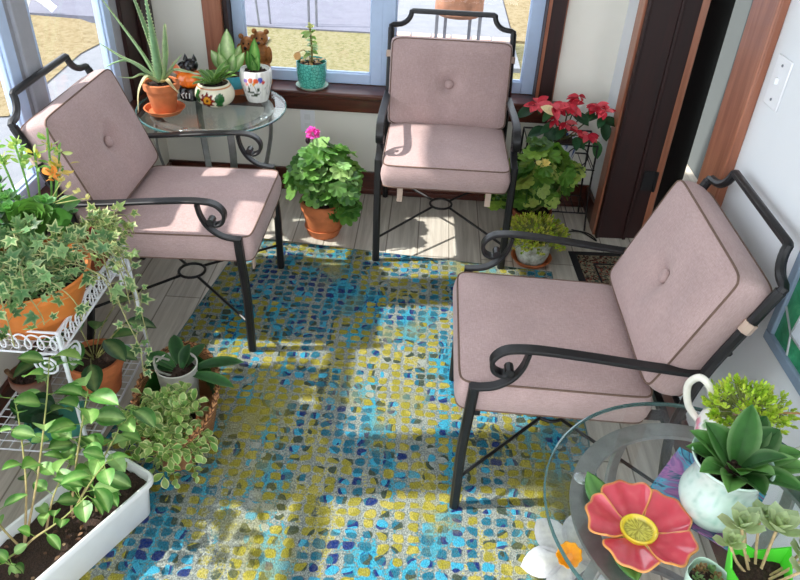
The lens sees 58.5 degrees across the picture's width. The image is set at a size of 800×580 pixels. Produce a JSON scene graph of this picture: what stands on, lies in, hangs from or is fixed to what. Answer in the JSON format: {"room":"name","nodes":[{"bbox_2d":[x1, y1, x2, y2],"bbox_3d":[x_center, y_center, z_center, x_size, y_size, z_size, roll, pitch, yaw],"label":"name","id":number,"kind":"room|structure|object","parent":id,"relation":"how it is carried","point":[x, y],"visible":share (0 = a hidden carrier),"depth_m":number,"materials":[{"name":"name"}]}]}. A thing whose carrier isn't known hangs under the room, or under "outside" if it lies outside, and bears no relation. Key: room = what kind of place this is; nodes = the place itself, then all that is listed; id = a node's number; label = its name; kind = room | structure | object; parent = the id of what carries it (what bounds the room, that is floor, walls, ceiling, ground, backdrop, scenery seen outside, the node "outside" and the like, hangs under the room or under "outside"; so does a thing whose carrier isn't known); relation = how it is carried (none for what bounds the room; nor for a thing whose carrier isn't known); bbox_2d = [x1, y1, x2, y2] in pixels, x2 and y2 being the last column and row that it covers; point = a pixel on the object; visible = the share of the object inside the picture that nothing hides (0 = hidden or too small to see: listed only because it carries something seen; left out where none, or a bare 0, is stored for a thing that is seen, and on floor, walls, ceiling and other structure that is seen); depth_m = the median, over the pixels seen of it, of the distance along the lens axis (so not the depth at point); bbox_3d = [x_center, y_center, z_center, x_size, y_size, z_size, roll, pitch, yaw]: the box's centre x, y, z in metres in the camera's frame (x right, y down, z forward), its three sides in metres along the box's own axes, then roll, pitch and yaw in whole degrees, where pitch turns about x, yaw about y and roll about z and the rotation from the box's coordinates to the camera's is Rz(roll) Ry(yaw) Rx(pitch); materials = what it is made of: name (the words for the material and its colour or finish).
{"room":"sunroom","nodes":[
{"label":"sunroom","id":0,"kind":"room"},
{"bbox_2d":[0,15,98,115],"bbox_3d":[-5.806,-1.781,5.740,5.950,0.001,4.400,4,35,1],"label":"grass","id":1,"kind":"structure","parent":0,"point":[55,36],"depth_m":6.78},
{"bbox_2d":[0,112,169,386],"bbox_3d":[-1.351,-0.471,1.526,0.120,2.500,4.290,4,35,1],"label":"wall","id":2,"kind":"structure","parent":0,"point":[8,360],"depth_m":2.48,"materials":[{"name":"paint"}]},
{"bbox_2d":[0,0,44,223],"bbox_3d":[-1.294,-0.797,1.814,0.044,1.575,0.860,4,35,1],"label":"window","id":3,"kind":"structure","parent":2,"relation":"in","point":[10,73],"depth_m":2.36,"materials":[{"name":"plastic"}]},
{"bbox_2d":[2,0,49,115],"bbox_3d":[-1.328,-0.500,1.382,0.079,1.585,2.190,4,35,1],"label":"trim","id":4,"kind":"structure","parent":2,"relation":"attached to","point":[16,13],"depth_m":2.39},
{"bbox_2d":[24,0,124,101],"bbox_3d":[-1.248,-1.289,2.515,0.044,1.575,0.685,4,35,1],"label":"window","id":5,"kind":"structure","parent":2,"relation":"in","point":[101,12],"depth_m":3.01,"materials":[{"name":"plastic"}]},
{"bbox_2d":[0,162,171,433],"bbox_3d":[-1.335,0.551,2.145,0.018,0.120,4.130,4,35,1],"label":"baseboard","id":6,"kind":"structure","parent":2,"relation":"attached to","point":[6,390],"depth_m":2.39,"materials":[{"name":"brown wood"}]},
{"bbox_2d":[36,92,149,196],"bbox_3d":[-1.309,-0.091,2.207,0.165,0.030,3.170,4,35,1],"label":"trim","id":7,"kind":"structure","parent":2,"relation":"attached to","point":[140,111],"depth_m":3.23,"materials":[{"name":"brown wood"}]},
{"bbox_2d":[91,0,132,101],"bbox_3d":[-1.240,-1.509,2.819,0.075,1.585,0.075,4,35,1],"label":"trim","id":8,"kind":"structure","parent":2,"relation":"attached to","point":[111,3],"depth_m":3.12,"materials":[{"name":"wood"}]},
{"bbox_2d":[115,0,156,99],"bbox_3d":[-1.277,-0.812,1.741,0.095,1.685,3.240,4,35,1],"label":"trim","id":9,"kind":"structure","parent":2,"relation":"attached to","point":[128,16],"depth_m":3.24,"materials":[{"name":"wood"}]},
{"bbox_2d":[0,37,269,190],"bbox_3d":[-4.708,-0.374,3.841,6.400,0.001,8.200,4,35,1],"label":"walkway","id":10,"kind":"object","parent":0,"point":[64,79],"visible":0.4,"depth_m":5.76,"materials":[{"name":"concrete"}]},
{"bbox_2d":[28,0,510,33],"bbox_3d":[-1.073,-9.121,16.672,28.000,0.195,22.400,4,35,1],"label":"driveway","id":11,"kind":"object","parent":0,"point":[353,16],"depth_m":7.82,"materials":[{"name":"concrete"}]},
{"bbox_2d":[27,0,56,11],"bbox_3d":[-3.776,-2.989,7.410,0.394,0.237,0.105,-2,35,-6],"label":"downspout","id":12,"kind":"object","parent":11,"relation":"on","point":[48,4],"visible":0.62,"depth_m":7.41,"materials":[{"name":"white plastic"}]},
{"bbox_2d":[255,0,259,25],"bbox_3d":[-1.491,-3.178,7.192,0.103,1.022,0.023,4,35,1],"label":"stake","id":13,"kind":"object","parent":11,"relation":"on","point":[255,0],"visible":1,"depth_m":7.39,"materials":[{"name":"grey metal"}]},
{"bbox_2d":[267,0,270,23],"bbox_3d":[-1.367,-3.216,7.255,0.063,1.021,0.023,4,35,1],"label":"stake","id":14,"kind":"object","parent":11,"relation":"on","point":[268,4],"visible":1,"depth_m":7.46,"materials":[{"name":"grey metal"}]},
{"bbox_2d":[307,0,317,26],"bbox_3d":[-0.897,-3.198,7.236,0.107,1.050,0.027,4,35,1],"label":"pole","id":15,"kind":"object","parent":11,"relation":"on","point":[308,1],"visible":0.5,"depth_m":7.44,"materials":[{"name":"grey metal"}]},
{"bbox_2d":[93,23,524,79],"bbox_3d":[-2.278,-1.641,5.912,23.000,0.080,3.900,4,35,1],"label":"lawn","id":16,"kind":"structure","parent":0,"point":[346,51],"depth_m":6.99,"materials":[{"name":"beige plant"}]},
{"bbox_2d":[397,32,509,41],"bbox_3d":[0.524,-2.546,7.349,1.215,0.132,0.110,4,35,1],"label":"edging","id":17,"kind":"object","parent":16,"relation":"on","point":[398,33],"visible":0.34,"depth_m":7.29,"materials":[{"name":"white concrete"}]},
{"bbox_2d":[0,164,717,579],"bbox_3d":[0.169,0.408,2.662,3.220,0.120,5.300,4,35,1],"label":"floor","id":18,"kind":"structure","parent":0,"point":[439,234],"depth_m":3.18,"materials":[{"name":"grey wood"}]},
{"bbox_2d":[0,245,150,455],"bbox_3d":[-1.081,0.201,2.262,0.381,0.578,0.532,4,35,1],"label":"plant stand","id":19,"kind":"object","parent":18,"relation":"on","point":[60,339],"visible":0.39,"depth_m":2.06,"materials":[{"name":"metal"}]},
{"bbox_2d":[4,364,51,395],"bbox_3d":[-1.179,0.291,2.289,0.124,0.137,0.124,4,35,1],"label":"clay pot","id":20,"kind":"object","parent":19,"relation":"on","point":[20,384],"visible":0.41,"depth_m":2.25,"materials":[{"name":"ceramic"}]},
{"bbox_2d":[0,128,89,236],"bbox_3d":[-1.123,-0.238,2.101,0.387,0.434,0.287,-17,40,-26],"label":"potted plant","id":21,"kind":"object","parent":19,"relation":"on","point":[47,208],"visible":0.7,"depth_m":2.07,"materials":[{"name":"plant"}]},
{"bbox_2d":[25,132,89,199],"bbox_3d":[-0.992,-0.366,2.072,0.228,0.163,0.117,24,40,27],"label":"flower","id":22,"kind":"object","parent":21,"relation":"on","point":[51,170],"depth_m":2.08,"materials":[{"name":"orange plant"}]},
{"bbox_2d":[9,392,84,443],"bbox_3d":[-1.077,0.394,2.187,0.207,0.098,0.168,-8,37,-15],"label":"planter","id":23,"kind":"object","parent":19,"relation":"on","point":[32,415],"visible":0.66,"depth_m":2.17,"materials":[{"name":"ceramic"}]},
{"bbox_2d":[0,258,126,354],"bbox_3d":[-1.072,0.016,2.132,0.352,0.009,0.515,4,35,1],"label":"shelf","id":24,"kind":"object","parent":19,"relation":"attached to","point":[65,345],"depth_m":1.97,"materials":[{"name":"white metal"}]},
{"bbox_2d":[0,341,147,455],"bbox_3d":[-1.088,0.339,2.359,0.352,0.009,0.515,4,35,1],"label":"shelf","id":25,"kind":"object","parent":19,"relation":"attached to","point":[15,394],"depth_m":2.32,"materials":[{"name":"white metal"}]},
{"bbox_2d":[0,212,154,377],"bbox_3d":[-0.965,0.058,1.961,0.516,0.429,0.484,4,35,1],"label":"ivy","id":26,"kind":"object","parent":19,"relation":"on","point":[44,280],"visible":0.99,"depth_m":1.90,"materials":[{"name":"green plant"}]},
{"bbox_2d":[0,239,90,340],"bbox_3d":[-1.018,0.013,1.979,0.337,0.177,0.337,4,35,1],"label":"bowl","id":27,"kind":"object","parent":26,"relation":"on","point":[52,311],"depth_m":1.89,"materials":[{"name":"orange ceramic"}]},
{"bbox_2d":[13,295,155,398],"bbox_3d":[-0.990,0.216,2.309,0.398,0.254,0.420,4,35,1],"label":"terracotta pot plant","id":28,"kind":"object","parent":19,"relation":"on","point":[105,358],"visible":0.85,"depth_m":2.27,"materials":[{"name":"green plant"}]},
{"bbox_2d":[58,200,140,285],"bbox_3d":[-0.906,-0.147,2.206,0.261,0.182,0.338,11,36,11],"label":"ivy","id":29,"kind":"object","parent":19,"relation":"on","point":[107,219],"visible":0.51,"depth_m":2.20,"materials":[{"name":"plant"}]},
{"bbox_2d":[85,226,99,240],"bbox_3d":[-0.922,-0.168,2.127,0.056,0.038,0.052,4,35,1],"label":"leaf","id":30,"kind":"object","parent":29,"relation":"on","point":[88,228],"depth_m":2.13,"materials":[{"name":"green plant"}]},
{"bbox_2d":[90,242,108,271],"bbox_3d":[-0.968,-0.125,2.234,0.132,0.110,0.132,4,35,1],"label":"pot","id":31,"kind":"object","parent":29,"relation":"on","point":[93,263],"depth_m":2.21,"materials":[{"name":"ceramic"}]},
{"bbox_2d":[135,90,285,168],"bbox_3d":[-0.851,-0.580,3.362,0.654,0.592,0.654,13,36,14],"label":"round side table","id":32,"kind":"object","parent":18,"relation":"on","point":[268,106],"visible":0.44,"depth_m":3.12,"materials":[{"name":"clear glass"}]},
{"bbox_2d":[98,0,199,117],"bbox_3d":[-1.033,-1.020,2.935,0.395,0.600,0.176,-7,36,-13],"label":"aloe","id":33,"kind":"object","parent":32,"relation":"on","point":[161,89],"visible":0.99,"depth_m":2.99,"materials":[{"name":"plant"}]},
{"bbox_2d":[142,76,179,113],"bbox_3d":[-1.020,-0.836,3.072,0.152,0.127,0.152,4,35,1],"label":"pot","id":34,"kind":"object","parent":33,"relation":"on","point":[162,95],"depth_m":3.03,"materials":[{"name":"ceramic"}]},
{"bbox_2d":[171,54,201,101],"bbox_3d":[-0.947,-0.955,3.195,0.113,0.202,0.116,16,37,18],"label":"ornament","id":35,"kind":"object","parent":32,"relation":"on","point":[187,88],"visible":0.8,"depth_m":3.17,"materials":[{"name":"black ceramic"}]},
{"bbox_2d":[191,60,235,107],"bbox_3d":[-0.827,-0.909,3.151,0.198,0.187,0.210,-12,38,-20],"label":"flower pot","id":36,"kind":"object","parent":32,"relation":"on","point":[213,90],"visible":1,"depth_m":3.12,"materials":[{"name":"ceramic"}]},
{"bbox_2d":[211,29,244,94],"bbox_3d":[-0.779,-1.044,3.266,0.163,0.278,0.140,4,35,1],"label":"plant","id":37,"kind":"object","parent":32,"relation":"on","point":[226,50],"visible":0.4,"depth_m":3.25,"materials":[{"name":"green plant"}]},
{"bbox_2d":[239,38,271,102],"bbox_3d":[-0.647,-0.987,3.199,0.146,0.276,0.144,-22,42,-31],"label":"pot","id":38,"kind":"object","parent":32,"relation":"on","point":[255,77],"visible":1,"depth_m":3.18,"materials":[{"name":"ceramic"}]},
{"bbox_2d":[282,126,364,239],"bbox_3d":[-0.354,-0.508,3.336,0.392,0.556,0.349,4,35,1],"label":"geranium","id":39,"kind":"object","parent":18,"relation":"on","point":[329,182],"visible":1,"depth_m":3.24,"materials":[{"name":"plant"}]},
{"bbox_2d":[305,126,319,138],"bbox_3d":[-0.386,-0.701,3.167,0.067,0.056,0.063,12,36,13],"label":"flower","id":40,"kind":"object","parent":39,"relation":"on","point":[316,132],"depth_m":3.16,"materials":[{"name":"pink plant"}]},
{"bbox_2d":[300,196,340,237],"bbox_3d":[-0.369,-0.363,3.441,0.216,0.171,0.216,4,35,1],"label":"pot","id":41,"kind":"object","parent":39,"relation":"on","point":[322,222],"depth_m":3.36,"materials":[{"name":"ceramic"}]},
{"bbox_2d":[79,238,596,579],"bbox_3d":[-0.229,0.473,2.431,1.752,0.009,2.410,4,35,1],"label":"area rug","id":42,"kind":"object","parent":18,"relation":"on","point":[337,436],"visible":0.6,"depth_m":2.36,"materials":[{"name":"multicoloured carpet"}]},
{"bbox_2d":[0,348,155,579],"bbox_3d":[-0.943,0.510,1.835,0.444,0.559,0.636,21,39,24],"label":"planter","id":43,"kind":"object","parent":42,"relation":"on","point":[95,505],"visible":1,"depth_m":1.90,"materials":[{"name":"white plastic"}]},
{"bbox_2d":[0,451,153,579],"bbox_3d":[-0.935,0.699,1.922,0.208,0.150,0.588,21,39,24],"label":"tub","id":44,"kind":"object","parent":43,"relation":"in","point":[83,545],"depth_m":1.93,"materials":[{"name":"white plastic"}]},
{"bbox_2d":[7,53,283,351],"bbox_3d":[-0.881,-0.344,2.717,0.774,0.947,0.613,4,35,1],"label":"armchair","id":45,"kind":"object","parent":42,"relation":"on","point":[215,214],"visible":0.84,"depth_m":2.55,"materials":[{"name":"black metal"}]},
{"bbox_2d":[21,69,156,221],"bbox_3d":[-1.104,-0.528,2.603,0.149,0.407,0.569,-14,33,13],"label":"cushion","id":46,"kind":"object","parent":45,"relation":"on","point":[94,119],"depth_m":2.50,"materials":[{"name":"fabric"}]},
{"bbox_2d":[116,166,281,259],"bbox_3d":[-0.769,-0.306,2.736,0.547,0.149,0.558,2,35,2],"label":"seat cushion","id":47,"kind":"object","parent":45,"relation":"on","point":[250,197],"depth_m":2.60,"materials":[{"name":"fabric"}]},
{"bbox_2d":[130,341,220,470],"bbox_3d":[-0.724,0.391,2.348,0.278,0.180,0.504,-3,36,-8],"label":"wicker basket","id":48,"kind":"object","parent":42,"relation":"on","point":[206,389],"visible":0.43,"depth_m":2.34,"materials":[{"name":"brown wicker"}]},
{"bbox_2d":[107,381,217,488],"bbox_3d":[-0.718,0.437,2.187,0.305,0.269,0.333,-5,36,-11],"label":"variegated plant","id":49,"kind":"object","parent":48,"relation":"in","point":[178,415],"visible":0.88,"depth_m":2.14,"materials":[{"name":"green plant"}]},
{"bbox_2d":[143,335,243,409],"bbox_3d":[-0.688,0.298,2.409,0.327,0.249,0.189,4,35,1],"label":"potted orchid","id":50,"kind":"object","parent":48,"relation":"in","point":[181,363],"visible":0.82,"depth_m":2.36,"materials":[{"name":"green plant"}]},
{"bbox_2d":[521,515,605,579],"bbox_3d":[0.469,0.737,1.968,0.263,0.155,0.217,4,35,1],"label":"ornament","id":51,"kind":"object","parent":42,"relation":"on","point":[545,560],"visible":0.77,"depth_m":1.97,"materials":[{"name":"ceramic"}]},
{"bbox_2d":[449,170,793,509],"bbox_3d":[0.549,0.132,2.143,0.774,0.947,0.613,4,35,1],"label":"armchair","id":52,"kind":"object","parent":42,"relation":"on","point":[687,290],"visible":0.95,"depth_m":1.96,"materials":[{"name":"black metal"}]},
{"bbox_2d":[453,273,651,422],"bbox_3d":[0.434,0.155,2.167,0.547,0.149,0.558,5,35,0],"label":"seat cushion","id":53,"kind":"object","parent":52,"relation":"on","point":[491,311],"depth_m":2.05,"materials":[{"name":"fabric"}]},
{"bbox_2d":[611,181,770,395],"bbox_3d":[0.788,-0.022,2.019,0.149,0.407,0.569,21,34,-11],"label":"cushion","id":54,"kind":"object","parent":52,"relation":"on","point":[686,287],"depth_m":1.88,"materials":[{"name":"fabric"}]},
{"bbox_2d":[543,402,799,579],"bbox_3d":[0.612,0.700,1.633,0.654,0.592,0.654,17,38,19],"label":"round side table","id":55,"kind":"object","parent":42,"relation":"on","point":[614,444],"visible":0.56,"depth_m":1.59,"materials":[{"name":"clear glass"}]},
{"bbox_2d":[584,471,698,579],"bbox_3d":[0.467,0.461,1.403,0.218,0.046,0.234,12,36,13],"label":"dish","id":56,"kind":"object","parent":55,"relation":"on","point":[648,527],"visible":1,"depth_m":1.41,"materials":[{"name":"ceramic"}]},
{"bbox_2d":[684,557,726,579],"bbox_3d":[0.557,0.534,1.306,0.068,0.049,0.068,-26,44,-35],"label":"plant pot","id":57,"kind":"object","parent":55,"relation":"on","point":[700,568],"visible":1,"depth_m":1.30,"materials":[{"name":"ceramic"}]},
{"bbox_2d":[650,447,766,550],"bbox_3d":[0.637,0.432,1.495,0.192,0.004,0.192,28,42,31],"label":"napkin","id":58,"kind":"object","parent":55,"relation":"on","point":[667,481],"depth_m":1.53,"materials":[{"name":"fabric"}]},
{"bbox_2d":[678,404,799,532],"bbox_3d":[0.667,0.366,1.389,0.235,0.227,0.180,-5,36,-10],"label":"plant","id":59,"kind":"object","parent":58,"relation":"on","point":[739,462],"visible":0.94,"depth_m":1.37,"materials":[{"name":"green plant"}]},
{"bbox_2d":[683,372,799,459],"bbox_3d":[0.747,0.287,1.535,0.268,0.205,0.187,11,36,11],"label":"planter","id":60,"kind":"object","parent":55,"relation":"on","point":[724,411],"visible":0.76,"depth_m":1.51,"materials":[{"name":"paint"}]},
{"bbox_2d":[712,499,799,579],"bbox_3d":[0.657,0.482,1.277,0.211,0.176,0.171,9,36,9],"label":"succulent","id":61,"kind":"object","parent":55,"relation":"on","point":[743,562],"visible":1,"depth_m":1.27,"materials":[{"name":"green plant"}]},
{"bbox_2d":[372,8,521,268],"bbox_3d":[0.213,-0.707,3.308,0.613,0.947,0.774,4,35,1],"label":"armchair","id":62,"kind":"object","parent":18,"relation":"on","point":[446,106],"visible":0.99,"depth_m":3.28,"materials":[{"name":"pink fabric"}]},
{"bbox_2d":[380,123,509,192],"bbox_3d":[0.205,-0.611,3.237,0.558,0.149,0.547,4,34,1],"label":"seat cushion","id":63,"kind":"object","parent":62,"relation":"on","point":[452,157],"depth_m":3.05,"materials":[{"name":"fabric"}]},
{"bbox_2d":[388,36,512,128],"bbox_3d":[0.232,-0.974,3.378,0.569,0.407,0.149,4,18,1],"label":"cushion","id":64,"kind":"object","parent":62,"relation":"on","point":[433,82],"depth_m":3.32,"materials":[{"name":"fabric"}]},
{"bbox_2d":[484,136,585,223],"bbox_3d":[0.627,-0.457,3.360,0.462,0.527,0.299,4,35,1],"label":"potted plant","id":65,"kind":"object","parent":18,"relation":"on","point":[541,183],"visible":0.83,"depth_m":3.25,"materials":[{"name":"plant"}]},
{"bbox_2d":[536,158,550,167],"bbox_3d":[0.640,-0.565,3.167,0.074,0.045,0.057,-16,39,-25],"label":"flower","id":66,"kind":"object","parent":65,"relation":"on","point":[542,162],"depth_m":3.17,"materials":[{"name":"yellow plant"}]},
{"bbox_2d":[500,211,570,268],"bbox_3d":[0.623,-0.238,3.289,0.332,0.248,0.278,0,35,-5],"label":"potted sedum","id":67,"kind":"object","parent":18,"relation":"on","point":[530,254],"visible":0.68,"depth_m":3.26,"materials":[{"name":"plant"}]},
{"bbox_2d":[515,225,551,265],"bbox_3d":[0.617,-0.199,3.322,0.176,0.134,0.176,4,35,1],"label":"pot","id":68,"kind":"object","parent":67,"relation":"on","point":[530,258],"depth_m":3.27,"materials":[{"name":"white ceramic"}]},
{"bbox_2d":[510,126,598,241],"bbox_3d":[0.780,-0.524,3.522,0.423,0.457,0.307,4,35,1],"label":"wire plant stand","id":69,"kind":"object","parent":18,"relation":"on","point":[524,127],"visible":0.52,"depth_m":3.55,"materials":[{"name":"black metal"}]},
{"bbox_2d":[520,149,594,170],"bbox_3d":[0.765,-0.639,3.503,0.344,0.008,0.197,4,35,1],"label":"shelf","id":70,"kind":"object","parent":69,"relation":"attached to","point":[593,166],"depth_m":3.50,"materials":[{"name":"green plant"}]},
{"bbox_2d":[517,93,615,159],"bbox_3d":[0.779,-0.751,3.359,0.482,0.342,0.223,4,35,1],"label":"poinsettia","id":71,"kind":"object","parent":69,"relation":"on","point":[552,111],"visible":0.88,"depth_m":3.30,"materials":[{"name":"plant"}]},
{"bbox_2d":[561,133,576,159],"bbox_3d":[0.781,-0.680,3.454,0.148,0.116,0.148,4,35,1],"label":"pot","id":72,"kind":"object","parent":71,"relation":"on","point":[566,139],"depth_m":3.41,"materials":[{"name":"ceramic"}]},
{"bbox_2d":[552,194,585,213],"bbox_3d":[0.755,-0.447,3.638,0.360,0.008,0.197,4,35,1],"label":"shelf","id":73,"kind":"object","parent":69,"relation":"attached to","point":[580,198],"depth_m":3.60,"materials":[{"name":"black metal"}]},
{"bbox_2d":[568,251,621,283],"bbox_3d":[1.120,0.027,3.151,0.626,0.014,0.711,2,35,-1],"label":"door mat","id":74,"kind":"object","parent":18,"relation":"on","point":[588,266],"visible":0.14,"depth_m":3.34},
{"bbox_2d":[151,0,628,184],"bbox_3d":[-0.042,-1.585,3.197,2.520,2.500,0.140,4,35,1],"label":"wall","id":75,"kind":"structure","parent":0,"point":[593,30],"depth_m":3.53,"materials":[{"name":"paint"}]},
{"bbox_2d":[230,0,382,85],"bbox_3d":[-0.425,-1.670,3.181,0.730,1.493,0.044,4,35,1],"label":"window","id":76,"kind":"structure","parent":75,"relation":"in","point":[238,11],"depth_m":3.50,"materials":[{"name":"plastic"}]},
{"bbox_2d":[300,110,314,131],"bbox_3d":[-0.471,-0.861,3.643,0.074,0.116,0.008,4,35,1],"label":"wall outlet","id":77,"kind":"object","parent":75,"relation":"attached to","point":[307,117],"visible":0.79,"depth_m":3.63,"materials":[{"name":"plastic"}]},
{"bbox_2d":[304,114,310,119],"bbox_3d":[-0.470,-0.879,3.627,0.032,0.030,0.003,4,35,1],"label":"socket","id":78,"kind":"object","parent":77,"relation":"attached to","point":[306,116],"depth_m":3.63,"materials":[{"name":"white plastic"}]},
{"bbox_2d":[169,159,588,206],"bbox_3d":[-0.110,-0.569,3.814,2.250,0.125,0.026,4,35,1],"label":"baseboard","id":79,"kind":"structure","parent":75,"relation":"attached to","point":[368,179],"depth_m":3.81,"materials":[{"name":"brown wood"}]},
{"bbox_2d":[201,0,568,102],"bbox_3d":[-0.018,-1.681,3.109,1.591,1.620,0.172,4,35,1],"label":"trim","id":80,"kind":"structure","parent":75,"relation":"attached to","point":[559,7],"depth_m":3.36,"materials":[{"name":"brown wood"}]},
{"bbox_2d":[228,95,550,123],"bbox_3d":[-0.100,-0.922,3.567,1.715,0.083,0.024,4,35,1],"label":"trim","id":81,"kind":"structure","parent":75,"relation":"attached to","point":[292,102],"depth_m":3.56,"materials":[{"name":"brown wood"}]},
{"bbox_2d":[269,79,555,110],"bbox_3d":[-0.095,-0.993,3.571,1.775,0.030,0.215,4,35,1],"label":"trim","id":82,"kind":"structure","parent":75,"relation":"attached to","point":[282,87],"depth_m":3.50,"materials":[{"name":"brown wood"}]},
{"bbox_2d":[237,28,272,84],"bbox_3d":[-0.702,-1.133,3.465,0.178,0.269,0.107,12,36,13],"label":"carving","id":83,"kind":"object","parent":82,"relation":"on","point":[261,38],"visible":0.51,"depth_m":3.42,"materials":[{"name":"brown wood"}]},
{"bbox_2d":[294,22,327,90],"bbox_3d":[-0.430,-1.133,3.452,0.161,0.307,0.160,4,35,1],"label":"pot plant","id":84,"kind":"object","parent":82,"relation":"on","point":[311,70],"visible":1,"depth_m":3.45,"materials":[{"name":"green plant"}]},
{"bbox_2d":[381,0,545,93],"bbox_3d":[0.315,-1.622,3.166,0.761,1.493,0.044,4,35,1],"label":"window","id":85,"kind":"structure","parent":75,"relation":"in","point":[525,84],"depth_m":3.43,"materials":[{"name":"plastic"}]},
{"bbox_2d":[397,0,519,72],"bbox_3d":[0.593,-3.146,8.215,1.240,0.120,3.900,4,35,1],"label":"patio slab","id":86,"kind":"object","parent":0,"point":[420,23],"visible":0.33,"depth_m":7.77,"materials":[{"name":"concrete"}]},
{"bbox_2d":[434,0,483,39],"bbox_3d":[0.564,-2.699,6.780,0.460,0.800,0.460,4,35,1],"label":"chiminea","id":87,"kind":"object","parent":86,"relation":"on","point":[462,5],"visible":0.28,"depth_m":6.65,"materials":[{"name":"metal"}]},
{"bbox_2d":[503,0,530,43],"bbox_3d":[5.465,-4.688,10.758,8.140,0.105,8.450,4,35,1],"label":"lawn","id":88,"kind":"structure","parent":0,"point":[517,11],"depth_m":8.18,"materials":[{"name":"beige plant"}]},
{"bbox_2d":[512,204,551,223],"bbox_3d":[0.635,-0.332,3.501,0.194,0.160,0.194,4,35,1],"label":"pot","id":89,"kind":"object","parent":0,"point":[515,211],"depth_m":3.43,"materials":[{"name":"ceramic"}]},
{"bbox_2d":[591,0,799,579],"bbox_3d":[1.061,-0.302,1.459,0.140,2.500,4.340,3,35,0],"label":"wall","id":90,"kind":"structure","parent":0,"point":[768,159],"depth_m":1.91,"materials":[{"name":"paint"}]},
{"bbox_2d":[589,0,647,234],"bbox_3d":[1.021,-1.175,3.004,0.024,2.140,0.088,4,35,1],"label":"trim","id":91,"kind":"structure","parent":90,"relation":"attached to","point":[642,6],"depth_m":3.24,"materials":[{"name":"brown wood"}]},
{"bbox_2d":[594,0,702,239],"bbox_3d":[1.142,-1.097,2.981,0.252,2.050,0.042,4,35,1],"label":"trim","id":92,"kind":"structure","parent":90,"relation":"attached to","point":[669,26],"depth_m":3.18,"materials":[{"name":"brown wood"}]},
{"bbox_2d":[583,187,727,568],"bbox_3d":[0.932,0.677,2.128,0.018,0.120,4.100,3,35,0],"label":"baseboard","id":93,"kind":"structure","parent":90,"relation":"attached to","point":[720,553],"depth_m":2.39,"materials":[{"name":"brown wood"}]},
{"bbox_2d":[640,0,735,225],"bbox_3d":[1.447,-1.270,3.256,0.078,2.020,0.851,23,40,26],"label":"door","id":94,"kind":"structure","parent":90,"relation":"in","point":[713,21],"depth_m":3.38,"materials":[{"name":"black wood"}]},
{"bbox_2d":[697,0,790,206],"bbox_3d":[0.988,-0.536,2.098,0.031,2.140,0.170,4,35,1],"label":"trim","id":95,"kind":"structure","parent":90,"relation":"attached to","point":[766,18],"depth_m":2.04,"materials":[{"name":"brown wood"}]},
{"bbox_2d":[763,53,793,111],"bbox_3d":[0.994,-0.547,1.888,0.016,0.132,0.084,3,35,0],"label":"light switch","id":96,"kind":"object","parent":90,"relation":"attached to","point":[782,70],"visible":1,"depth_m":1.88,"materials":[{"name":"plastic"}]},
{"bbox_2d":[763,251,799,395],"bbox_3d":[0.958,0.097,1.511,0.022,0.450,0.550,3,35,0],"label":"stained glass panel","id":97,"kind":"object","parent":90,"relation":"attached to","point":[782,333],"visible":1,"depth_m":1.75,"materials":[{"name":"glass"}]},
{"bbox_2d":[687,0,752,179],"bbox_3d":[1.443,-1.172,2.631,0.820,2.600,3.400,4,35,1],"label":"wall","id":98,"kind":"structure","parent":0,"point":[741,10],"depth_m":3.93,"materials":[{"name":"paint"}]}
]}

